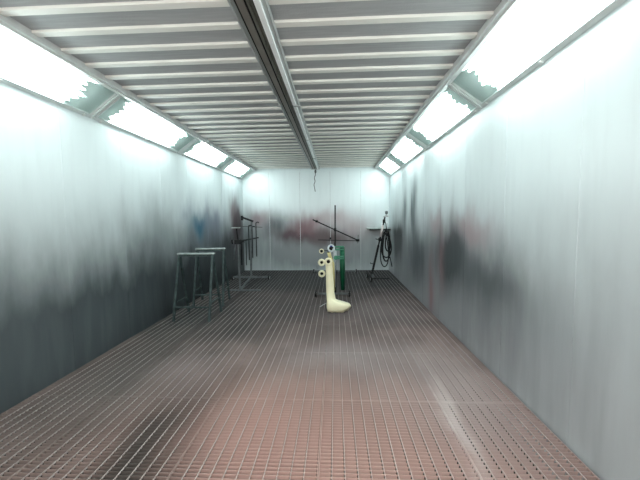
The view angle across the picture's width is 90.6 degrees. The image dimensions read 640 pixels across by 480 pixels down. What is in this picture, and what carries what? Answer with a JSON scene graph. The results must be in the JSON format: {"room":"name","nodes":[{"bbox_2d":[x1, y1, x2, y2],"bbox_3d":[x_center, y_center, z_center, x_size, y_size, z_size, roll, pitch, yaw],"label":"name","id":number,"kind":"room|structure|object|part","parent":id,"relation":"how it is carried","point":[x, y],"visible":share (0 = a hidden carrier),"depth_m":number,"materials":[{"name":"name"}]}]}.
{"room":"paint spray booth","nodes":[
{"label":"paint spray booth","id":0,"kind":"room"},
{"bbox_2d":[0,82,244,459],"bbox_3d":[-2.658,0.106,4.803,0.063,3.230,10.200,0,4,3],"label":"wall","id":1,"kind":"structure","parent":0,"point":[96,217],"depth_m":3.62,"materials":[{"name":"metal"}]},
{"bbox_2d":[0,14,255,170],"bbox_3d":[-2.244,-1.801,4.646,0.085,0.099,10.200,0,4,3],"label":"trim","id":2,"kind":"structure","parent":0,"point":[7,23],"depth_m":3.17,"materials":[{"name":"grey metal"}]},
{"bbox_2d":[0,0,501,168],"bbox_3d":[-0.404,-1.865,4.553,3.800,0.092,10.200,0,4,3],"label":"ceiling","id":3,"kind":"structure","parent":0,"point":[360,70],"depth_m":3.01,"materials":[{"name":"metal"}]},
{"bbox_2d":[0,28,119,117],"bbox_3d":[-2.585,-1.545,2.673,0.473,0.407,2.036,0,4,3],"label":"light fixture","id":4,"kind":"object","parent":3,"relation":"attached to","point":[24,67],"visible":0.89,"depth_m":3.03,"materials":[{"name":"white glass"}]},
{"bbox_2d":[0,30,98,100],"bbox_3d":[-2.595,-1.564,2.672,0.454,0.368,2.036,0,4,3],"label":"ceiling light","id":5,"kind":"object","parent":4,"relation":"on","point":[24,67],"depth_m":2.94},
{"bbox_3d":[-2.552,-1.506,2.675,0.409,0.306,2.036,0,4,3],"label":"frame","id":6,"kind":"part","parent":4,"relation":"part of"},
{"bbox_2d":[91,96,197,153],"bbox_3d":[-2.486,-1.693,4.736,0.473,0.407,2.056,0,4,3],"label":"light fixture","id":7,"kind":"object","parent":3,"relation":"attached to","point":[121,114],"visible":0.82,"depth_m":4.52,"materials":[{"name":"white glass"}]},
{"bbox_2d":[110,103,183,145],"bbox_3d":[-2.495,-1.712,4.735,0.454,0.368,2.056,0,4,3],"label":"ceiling light","id":8,"kind":"object","parent":7,"relation":"on","point":[130,118],"depth_m":4.54,"materials":[{"name":"white glass"}]},
{"bbox_2d":[179,140,232,169],"bbox_3d":[-2.386,-1.841,6.803,0.473,0.407,2.046,0,4,3],"label":"light fixture","id":9,"kind":"object","parent":3,"relation":"attached to","point":[198,151],"visible":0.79,"depth_m":6.75,"materials":[{"name":"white glass"}]},
{"bbox_2d":[185,142,226,165],"bbox_3d":[-2.396,-1.860,6.802,0.454,0.368,2.046,0,4,3],"label":"ceiling light","id":10,"kind":"object","parent":9,"relation":"on","point":[200,152],"depth_m":6.70,"materials":[{"name":"white glass"}]},
{"bbox_2d":[220,160,252,178],"bbox_3d":[-2.291,-1.982,8.776,0.473,0.407,1.866,0,4,3],"label":"light fixture","id":11,"kind":"object","parent":3,"relation":"attached to","point":[234,168],"visible":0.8,"depth_m":8.85,"materials":[{"name":"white glass"}]},
{"bbox_2d":[225,161,246,175],"bbox_3d":[-2.301,-2.001,8.775,0.454,0.368,1.866,0,4,3],"label":"ceiling light","id":12,"kind":"object","parent":11,"relation":"on","point":[234,168],"depth_m":8.76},
{"bbox_2d":[227,0,319,169],"bbox_3d":[-0.367,-1.747,4.364,0.270,0.098,9.810,0,4,3],"label":"overhead track","id":13,"kind":"object","parent":3,"relation":"attached to","point":[255,19],"visible":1,"depth_m":2.84,"materials":[{"name":"white metal"}]},
{"bbox_2d":[378,157,401,176],"bbox_3d":[1.883,-2.014,8.573,0.473,0.407,1.866,0,4,3],"label":"light fixture","id":14,"kind":"object","parent":3,"relation":"attached to","point":[388,167],"visible":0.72,"depth_m":8.76,"materials":[{"name":"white glass"}]},
{"bbox_2d":[382,159,398,173],"bbox_3d":[1.892,-2.033,8.571,0.454,0.368,1.866,0,4,3],"label":"ceiling light","id":15,"kind":"object","parent":14,"relation":"on","point":[389,166],"depth_m":8.66,"materials":[{"name":"white glass"}]},
{"bbox_2d":[387,135,427,166],"bbox_3d":[1.788,-1.872,6.600,0.473,0.407,2.046,0,4,3],"label":"light fixture","id":16,"kind":"object","parent":3,"relation":"attached to","point":[408,149],"visible":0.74,"depth_m":6.62,"materials":[{"name":"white glass"}]},
{"bbox_2d":[393,139,421,162],"bbox_3d":[1.797,-1.891,6.598,0.454,0.368,2.046,0,4,3],"label":"ceiling light","id":17,"kind":"object","parent":16,"relation":"on","point":[406,150],"depth_m":6.58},
{"bbox_2d":[406,86,481,147],"bbox_3d":[1.688,-1.724,4.533,0.473,0.407,2.056,0,4,3],"label":"light fixture","id":18,"kind":"object","parent":3,"relation":"attached to","point":[451,109],"visible":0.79,"depth_m":4.35,"materials":[{"name":"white glass"}]},
{"bbox_2d":[415,93,469,140],"bbox_3d":[1.698,-1.743,4.531,0.454,0.368,2.056,0,4,3],"label":"ceiling light","id":19,"kind":"object","parent":18,"relation":"on","point":[450,110],"depth_m":4.35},
{"bbox_2d":[449,0,626,107],"bbox_3d":[1.589,-1.576,2.470,0.473,0.407,2.036,0,4,3],"label":"light fixture","id":20,"kind":"object","parent":3,"relation":"attached to","point":[536,30],"visible":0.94,"depth_m":2.47,"materials":[{"name":"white glass"}]},
{"bbox_2d":[462,0,611,88],"bbox_3d":[1.599,-1.595,2.469,0.454,0.368,2.036,0,4,3],"label":"ceiling light","id":21,"kind":"object","parent":20,"relation":"on","point":[536,29],"depth_m":2.44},
{"bbox_2d":[0,270,599,479],"bbox_3d":[-0.367,1.510,4.793,4.500,0.422,10.200,0,4,3],"label":"floor","id":22,"kind":"structure","parent":0,"point":[278,385],"depth_m":2.82,"materials":[{"name":"grey metal"}]},
{"bbox_3d":[-2.337,1.499,2.457,0.761,0.023,0.998,0,4,3],"label":"grating panel","id":23,"kind":"part","parent":22,"relation":"part of","materials":[{"name":"grey metal"}]},
{"bbox_3d":[-2.289,1.428,3.454,0.761,0.023,0.998,0,4,3],"label":"grating panel","id":24,"kind":"part","parent":22,"relation":"part of","materials":[{"name":"grey metal"}]},
{"bbox_3d":[-1.448,1.492,2.414,1.011,0.023,0.998,0,4,3],"label":"grating panel","id":25,"kind":"part","parent":22,"relation":"part of","materials":[{"name":"grey metal"}]},
{"bbox_3d":[-2.241,1.356,4.450,0.761,0.023,0.998,0,4,3],"label":"grating panel","id":26,"kind":"part","parent":22,"relation":"part of","materials":[{"name":"grey metal"}]},
{"bbox_3d":[-1.400,1.421,3.410,1.011,0.023,0.998,0,4,3],"label":"grating panel","id":27,"kind":"part","parent":22,"relation":"part of","materials":[{"name":"grey metal"}]},
{"bbox_3d":[-2.193,1.285,5.446,0.761,0.023,0.998,0,4,3],"label":"grating panel","id":28,"kind":"part","parent":22,"relation":"part of","materials":[{"name":"grey metal"}]},
{"bbox_2d":[172,253,222,321],"bbox_3d":[-2.041,0.750,5.271,0.620,1.073,0.573,0,4,3],"label":"trestle","id":29,"kind":"object","parent":22,"relation":"on","point":[180,255],"visible":1,"depth_m":5.20,"materials":[{"name":"metal"}]},
{"bbox_3d":[-2.333,0.785,5.146,0.035,1.028,0.292,0,4,5],"label":"leg","id":30,"kind":"part","parent":29,"relation":"part of","materials":[{"name":"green metal"}]},
{"bbox_3d":[-2.319,0.765,5.427,0.035,1.028,0.292,-1,4,1],"label":"leg","id":31,"kind":"part","parent":29,"relation":"part of","materials":[{"name":"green metal"}]},
{"bbox_3d":[-2.047,0.253,5.236,0.580,0.033,0.040,0,4,3],"label":"rail","id":32,"kind":"part","parent":29,"relation":"part of","materials":[{"name":"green metal"}]},
{"bbox_3d":[-2.047,0.225,5.234,0.620,0.022,0.070,0,4,3],"label":"plate","id":33,"kind":"part","parent":29,"relation":"part of","materials":[{"name":"metal"}]},
{"bbox_3d":[-1.763,0.780,5.118,0.035,1.028,0.292,-1,4,1],"label":"leg","id":34,"kind":"part","parent":29,"relation":"part of","materials":[{"name":"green metal"}]},
{"bbox_3d":[-1.750,0.760,5.399,0.035,1.028,0.292,0,4,5],"label":"leg","id":35,"kind":"part","parent":29,"relation":"part of","materials":[{"name":"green metal"}]},
{"bbox_2d":[192,248,230,306],"bbox_3d":[-2.091,0.691,6.102,0.578,1.074,0.576,-1,4,-3],"label":"trestle","id":36,"kind":"object","parent":22,"relation":"on","point":[197,260],"visible":0.96,"depth_m":6.03,"materials":[{"name":"metal"}]},
{"bbox_3d":[-2.343,0.728,5.949,0.035,1.028,0.293,-1,4,1],"label":"leg","id":37,"kind":"part","parent":36,"relation":"part of","materials":[{"name":"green metal"}]},
{"bbox_3d":[-2.359,0.708,6.230,0.040,1.029,0.297,-1,4,-8],"label":"leg","id":38,"kind":"part","parent":36,"relation":"part of","materials":[{"name":"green metal"}]},
{"bbox_3d":[-2.097,0.194,6.067,0.520,0.033,0.040,-1,4,-3],"label":"rail","id":39,"kind":"part","parent":36,"relation":"part of","materials":[{"name":"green metal"}]},
{"bbox_3d":[-2.097,0.167,6.065,0.560,0.022,0.070,-1,4,-3],"label":"plate","id":40,"kind":"part","parent":36,"relation":"part of","materials":[{"name":"metal"}]},
{"bbox_3d":[-1.824,0.720,5.978,0.040,1.029,0.297,-1,4,-8],"label":"leg","id":41,"kind":"part","parent":36,"relation":"part of","materials":[{"name":"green metal"}]},
{"bbox_3d":[-1.840,0.700,6.259,0.035,1.028,0.293,-1,4,1],"label":"leg","id":42,"kind":"part","parent":36,"relation":"part of","materials":[{"name":"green metal"}]},
{"bbox_3d":[-2.145,1.214,6.442,0.761,0.023,0.998,0,4,3],"label":"grating panel","id":43,"kind":"part","parent":22,"relation":"part of","materials":[{"name":"grey metal"}]},
{"bbox_3d":[-1.352,1.349,4.407,1.011,0.023,0.998,0,4,3],"label":"grating panel","id":44,"kind":"part","parent":22,"relation":"part of","materials":[{"name":"grey metal"}]},
{"bbox_3d":[-2.097,1.141,7.439,0.761,0.023,0.998,0,4,3],"label":"grating panel","id":45,"kind":"part","parent":22,"relation":"part of","materials":[{"name":"grey metal"}]},
{"bbox_3d":[-1.304,1.277,5.403,1.011,0.023,0.998,0,4,3],"label":"grating panel","id":46,"kind":"part","parent":22,"relation":"part of","materials":[{"name":"grey metal"}]},
{"bbox_3d":[-2.049,1.071,8.435,0.761,0.023,0.998,0,4,3],"label":"grating panel","id":47,"kind":"part","parent":22,"relation":"part of","materials":[{"name":"grey metal"}]},
{"bbox_3d":[-0.469,1.484,2.366,0.941,0.023,0.998,0,4,3],"label":"grating panel","id":48,"kind":"part","parent":22,"relation":"part of","materials":[{"name":"grey metal"}]},
{"bbox_2d":[225,216,269,290],"bbox_3d":[-1.841,0.247,7.836,1.061,1.700,1.602,0,4,3],"label":"rack","id":49,"kind":"object","parent":22,"relation":"on","point":[250,245],"visible":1,"depth_m":7.80,"materials":[{"name":"grey metal"}]},
{"bbox_3d":[-1.809,0.566,7.093,0.046,1.110,0.036,0,4,3],"label":"post","id":50,"kind":"part","parent":49,"relation":"part of","materials":[{"name":"grey metal"}]},
{"bbox_3d":[-1.718,0.060,7.816,0.101,0.874,0.028,0,4,3],"label":"hanging rod","id":51,"kind":"part","parent":49,"relation":"part of","materials":[{"name":"black metal"}]},
{"bbox_3d":[-1.829,0.215,8.434,0.097,1.482,0.042,0,4,3],"label":"post","id":52,"kind":"part","parent":49,"relation":"part of","materials":[{"name":"grey metal"}]},
{"bbox_3d":[-1.685,0.048,8.064,0.097,0.822,0.024,0,4,3],"label":"hanging rod","id":53,"kind":"part","parent":49,"relation":"part of","materials":[{"name":"metal"}]},
{"bbox_3d":[-1.646,-0.024,8.358,0.099,0.923,0.026,0,4,3],"label":"hanging rod","id":54,"kind":"part","parent":49,"relation":"part of","materials":[{"name":"black metal"}]},
{"bbox_3d":[-2.001,0.999,9.431,0.761,0.023,0.998,0,4,3],"label":"grating panel","id":55,"kind":"part","parent":22,"relation":"part of","materials":[{"name":"grey metal"}]},
{"bbox_3d":[-1.256,1.206,6.399,1.011,0.023,0.998,0,4,3],"label":"grating panel","id":56,"kind":"part","parent":22,"relation":"part of","materials":[{"name":"grey metal"}]},
{"bbox_3d":[-1.208,1.136,7.396,1.011,0.023,0.998,0,4,3],"label":"grating panel","id":57,"kind":"part","parent":22,"relation":"part of","materials":[{"name":"grey metal"}]},
{"bbox_3d":[-0.421,1.412,3.363,0.941,0.023,0.998,0,4,3],"label":"grating panel","id":58,"kind":"part","parent":22,"relation":"part of","materials":[{"name":"grey metal"}]},
{"bbox_3d":[-1.160,1.063,8.392,1.011,0.023,0.998,0,4,3],"label":"grating panel","id":59,"kind":"part","parent":22,"relation":"part of","materials":[{"name":"grey metal"}]},
{"bbox_3d":[-1.113,0.992,9.388,1.011,0.023,0.998,0,4,3],"label":"grating panel","id":60,"kind":"part","parent":22,"relation":"part of","materials":[{"name":"grey metal"}]},
{"bbox_3d":[-0.373,1.341,4.359,0.941,0.023,0.998,0,4,3],"label":"grating panel","id":61,"kind":"part","parent":22,"relation":"part of","materials":[{"name":"grey metal"}]},
{"bbox_3d":[-0.325,1.270,5.355,0.941,0.023,0.998,0,4,3],"label":"grating panel","id":62,"kind":"part","parent":22,"relation":"part of","materials":[{"name":"grey metal"}]},
{"bbox_3d":[-0.277,1.200,6.352,0.941,0.023,0.998,0,4,3],"label":"grating panel","id":63,"kind":"part","parent":22,"relation":"part of","materials":[{"name":"grey metal"}]},
{"bbox_3d":[-0.230,1.126,7.348,0.941,0.023,0.998,0,4,3],"label":"grating panel","id":64,"kind":"part","parent":22,"relation":"part of","materials":[{"name":"grey metal"}]},
{"bbox_3d":[-0.181,1.056,8.344,0.941,0.023,0.998,0,4,3],"label":"grating panel","id":65,"kind":"part","parent":22,"relation":"part of","materials":[{"name":"grey metal"}]},
{"bbox_3d":[-0.134,0.984,9.340,0.941,0.023,0.998,0,4,3],"label":"grating panel","id":66,"kind":"part","parent":22,"relation":"part of","materials":[{"name":"grey metal"}]},
{"bbox_2d":[315,242,350,296],"bbox_3d":[0.253,0.613,6.466,0.640,1.120,0.550,-4,5,-36],"label":"stand","id":67,"kind":"object","parent":22,"relation":"on","point":[321,251],"visible":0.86,"depth_m":6.48,"materials":[{"name":"grey metal"}]},
{"bbox_2d":[318,270,324,276],"bbox_3d":[0.036,0.686,6.458,0.146,0.146,0.057,0,4,3],"label":"ring","id":68,"kind":"object","parent":67,"relation":"hanging from","point":[320,271],"visible":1,"depth_m":6.43,"materials":[{"name":"beige paint"}]},
{"bbox_2d":[318,259,324,265],"bbox_3d":[0.034,0.457,6.441,0.146,0.146,0.057,0,4,3],"label":"ring","id":69,"kind":"object","parent":67,"relation":"hanging from","point":[323,260],"visible":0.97,"depth_m":6.42,"materials":[{"name":"beige paint"}]},
{"bbox_2d":[327,252,334,290],"bbox_3d":[0.226,0.627,6.388,0.162,0.785,0.090,0,4,3],"label":"pipe","id":70,"kind":"object","parent":67,"relation":"hanging from","point":[328,253],"visible":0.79,"depth_m":6.35,"materials":[{"name":"beige paint"}]},
{"bbox_2d":[327,244,336,286],"bbox_3d":[0.249,0.530,6.487,0.186,0.883,0.105,0,4,3],"label":"pipe","id":71,"kind":"object","parent":67,"relation":"hanging from","point":[331,248],"visible":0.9,"depth_m":6.45,"materials":[{"name":"white paint"}]},
{"bbox_2d":[334,246,344,289],"bbox_3d":[0.396,0.569,6.455,0.231,0.907,0.128,0,4,3],"label":"pipe","id":72,"kind":"object","parent":67,"relation":"hanging from","point":[342,248],"visible":1,"depth_m":6.42,"materials":[{"name":"green paint"}]},
{"bbox_2d":[320,258,350,312],"bbox_3d":[0.269,0.772,5.471,0.522,0.935,0.243,1,4,17],"label":"duct","id":73,"kind":"object","parent":22,"relation":"on","point":[333,305],"visible":1,"depth_m":5.47,"materials":[{"name":"beige paint"}]},
{"bbox_2d":[313,205,359,272],"bbox_3d":[0.451,-0.004,9.112,1.338,1.970,0.700,0,4,3],"label":"stand","id":74,"kind":"object","parent":22,"relation":"on","point":[334,228],"visible":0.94,"depth_m":8.87,"materials":[{"name":"grey metal"}]},
{"bbox_3d":[0.448,-0.272,8.862,1.314,0.639,0.032,0,4,3],"label":"slanted arm","id":75,"kind":"part","parent":74,"relation":"part of","materials":[{"name":"metal"}]},
{"bbox_3d":[0.848,0.978,9.293,1.016,0.023,0.998,0,4,3],"label":"grating panel","id":76,"kind":"part","parent":22,"relation":"part of","materials":[{"name":"grey metal"}]},
{"bbox_3d":[0.800,1.048,8.296,1.016,0.023,0.998,0,4,3],"label":"grating panel","id":77,"kind":"part","parent":22,"relation":"part of","materials":[{"name":"grey metal"}]},
{"bbox_3d":[0.752,1.121,7.300,1.016,0.023,0.998,0,4,3],"label":"grating panel","id":78,"kind":"part","parent":22,"relation":"part of","materials":[{"name":"grey metal"}]},
{"bbox_3d":[0.704,1.191,6.304,1.016,0.023,0.998,0,4,3],"label":"grating panel","id":79,"kind":"part","parent":22,"relation":"part of","materials":[{"name":"grey metal"}]},
{"bbox_3d":[0.656,1.263,5.308,1.016,0.023,0.998,0,4,3],"label":"grating panel","id":80,"kind":"part","parent":22,"relation":"part of","materials":[{"name":"grey metal"}]},
{"bbox_3d":[0.608,1.335,4.311,1.016,0.023,0.998,0,4,3],"label":"grating panel","id":81,"kind":"part","parent":22,"relation":"part of","materials":[{"name":"grey metal"}]},
{"bbox_2d":[366,217,388,281],"bbox_3d":[1.510,0.225,8.174,0.561,1.624,0.670,0,4,3],"label":"stand","id":82,"kind":"object","parent":22,"relation":"on","point":[371,276],"visible":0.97,"depth_m":8.15,"materials":[{"name":"metal"}]},
{"bbox_2d":[380,222,391,266],"bbox_3d":[1.677,0.099,8.025,0.218,1.177,0.272,3,6,43],"label":"air hose","id":83,"kind":"object","parent":82,"relation":"hanging from","point":[385,234],"visible":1,"depth_m":8.03,"materials":[{"name":"black rubber"}]},
{"bbox_3d":[1.719,0.971,9.250,0.721,0.023,0.998,0,4,3],"label":"grating panel","id":84,"kind":"part","parent":22,"relation":"part of","materials":[{"name":"grey metal"}]},
{"bbox_3d":[0.560,1.405,3.315,1.016,0.023,0.998,0,4,3],"label":"grating panel","id":85,"kind":"part","parent":22,"relation":"part of","materials":[{"name":"metal"}]},
{"bbox_3d":[1.671,1.043,8.254,0.721,0.023,0.998,0,4,3],"label":"grating panel","id":86,"kind":"part","parent":22,"relation":"part of","materials":[{"name":"grey metal"}]},
{"bbox_3d":[1.623,1.114,7.258,0.721,0.023,0.998,0,4,3],"label":"grating panel","id":87,"kind":"part","parent":22,"relation":"part of","materials":[{"name":"grey metal"}]},
{"bbox_3d":[0.512,1.477,2.319,1.016,0.023,0.998,0,4,3],"label":"grating panel","id":88,"kind":"part","parent":22,"relation":"part of","materials":[{"name":"grey metal"}]},
{"bbox_3d":[1.575,1.185,6.261,0.721,0.023,0.998,0,4,3],"label":"grating panel","id":89,"kind":"part","parent":22,"relation":"part of","materials":[{"name":"grey metal"}]},
{"bbox_3d":[1.528,1.257,5.265,0.721,0.023,0.998,0,4,3],"label":"grating panel","id":90,"kind":"part","parent":22,"relation":"part of","materials":[{"name":"grey metal"}]},
{"bbox_3d":[1.480,1.329,4.269,0.721,0.023,0.998,0,4,3],"label":"grating panel","id":91,"kind":"part","parent":22,"relation":"part of","materials":[{"name":"metal"}]},
{"bbox_3d":[1.432,1.399,3.272,0.721,0.023,0.998,0,4,3],"label":"grating panel","id":92,"kind":"part","parent":22,"relation":"part of","materials":[{"name":"grey metal"}]},
{"bbox_3d":[1.384,1.471,2.276,0.721,0.023,0.998,0,4,3],"label":"grating panel","id":93,"kind":"part","parent":22,"relation":"part of","materials":[{"name":"metal"}]},
{"bbox_2d":[242,167,388,269],"bbox_3d":[-0.139,-0.482,9.787,4.620,3.640,0.063,0,4,3],"label":"wall","id":94,"kind":"structure","parent":0,"point":[285,203],"depth_m":9.74,"materials":[{"name":"metal"}]},
{"bbox_2d":[256,166,374,169],"bbox_3d":[-0.160,-2.200,9.611,3.760,0.054,0.050,0,4,3],"label":"trim","id":95,"kind":"structure","parent":94,"relation":"attached to","point":[369,166],"depth_m":9.58,"materials":[{"name":"grey metal"}]},
{"bbox_2d":[366,227,390,229],"bbox_3d":[1.756,-0.237,9.533,0.687,0.263,0.296,0,4,3],"label":"wall shelf","id":96,"kind":"object","parent":94,"relation":"attached to","point":[388,228],"visible":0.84,"depth_m":9.39,"materials":[{"name":"metal"}]},
{"bbox_2d":[374,0,522,168],"bbox_3d":[1.437,-1.829,4.467,0.085,0.099,10.200,0,4,3],"label":"trim","id":97,"kind":"structure","parent":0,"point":[505,8],"depth_m":2.96,"materials":[{"name":"grey metal"}]},
{"bbox_2d":[389,0,639,479],"bbox_3d":[1.893,0.072,4.582,0.063,3.230,10.200,0,4,3],"label":"wall","id":98,"kind":"structure","parent":0,"point":[517,229],"depth_m":2.38,"materials":[{"name":"metal"}]}
]}

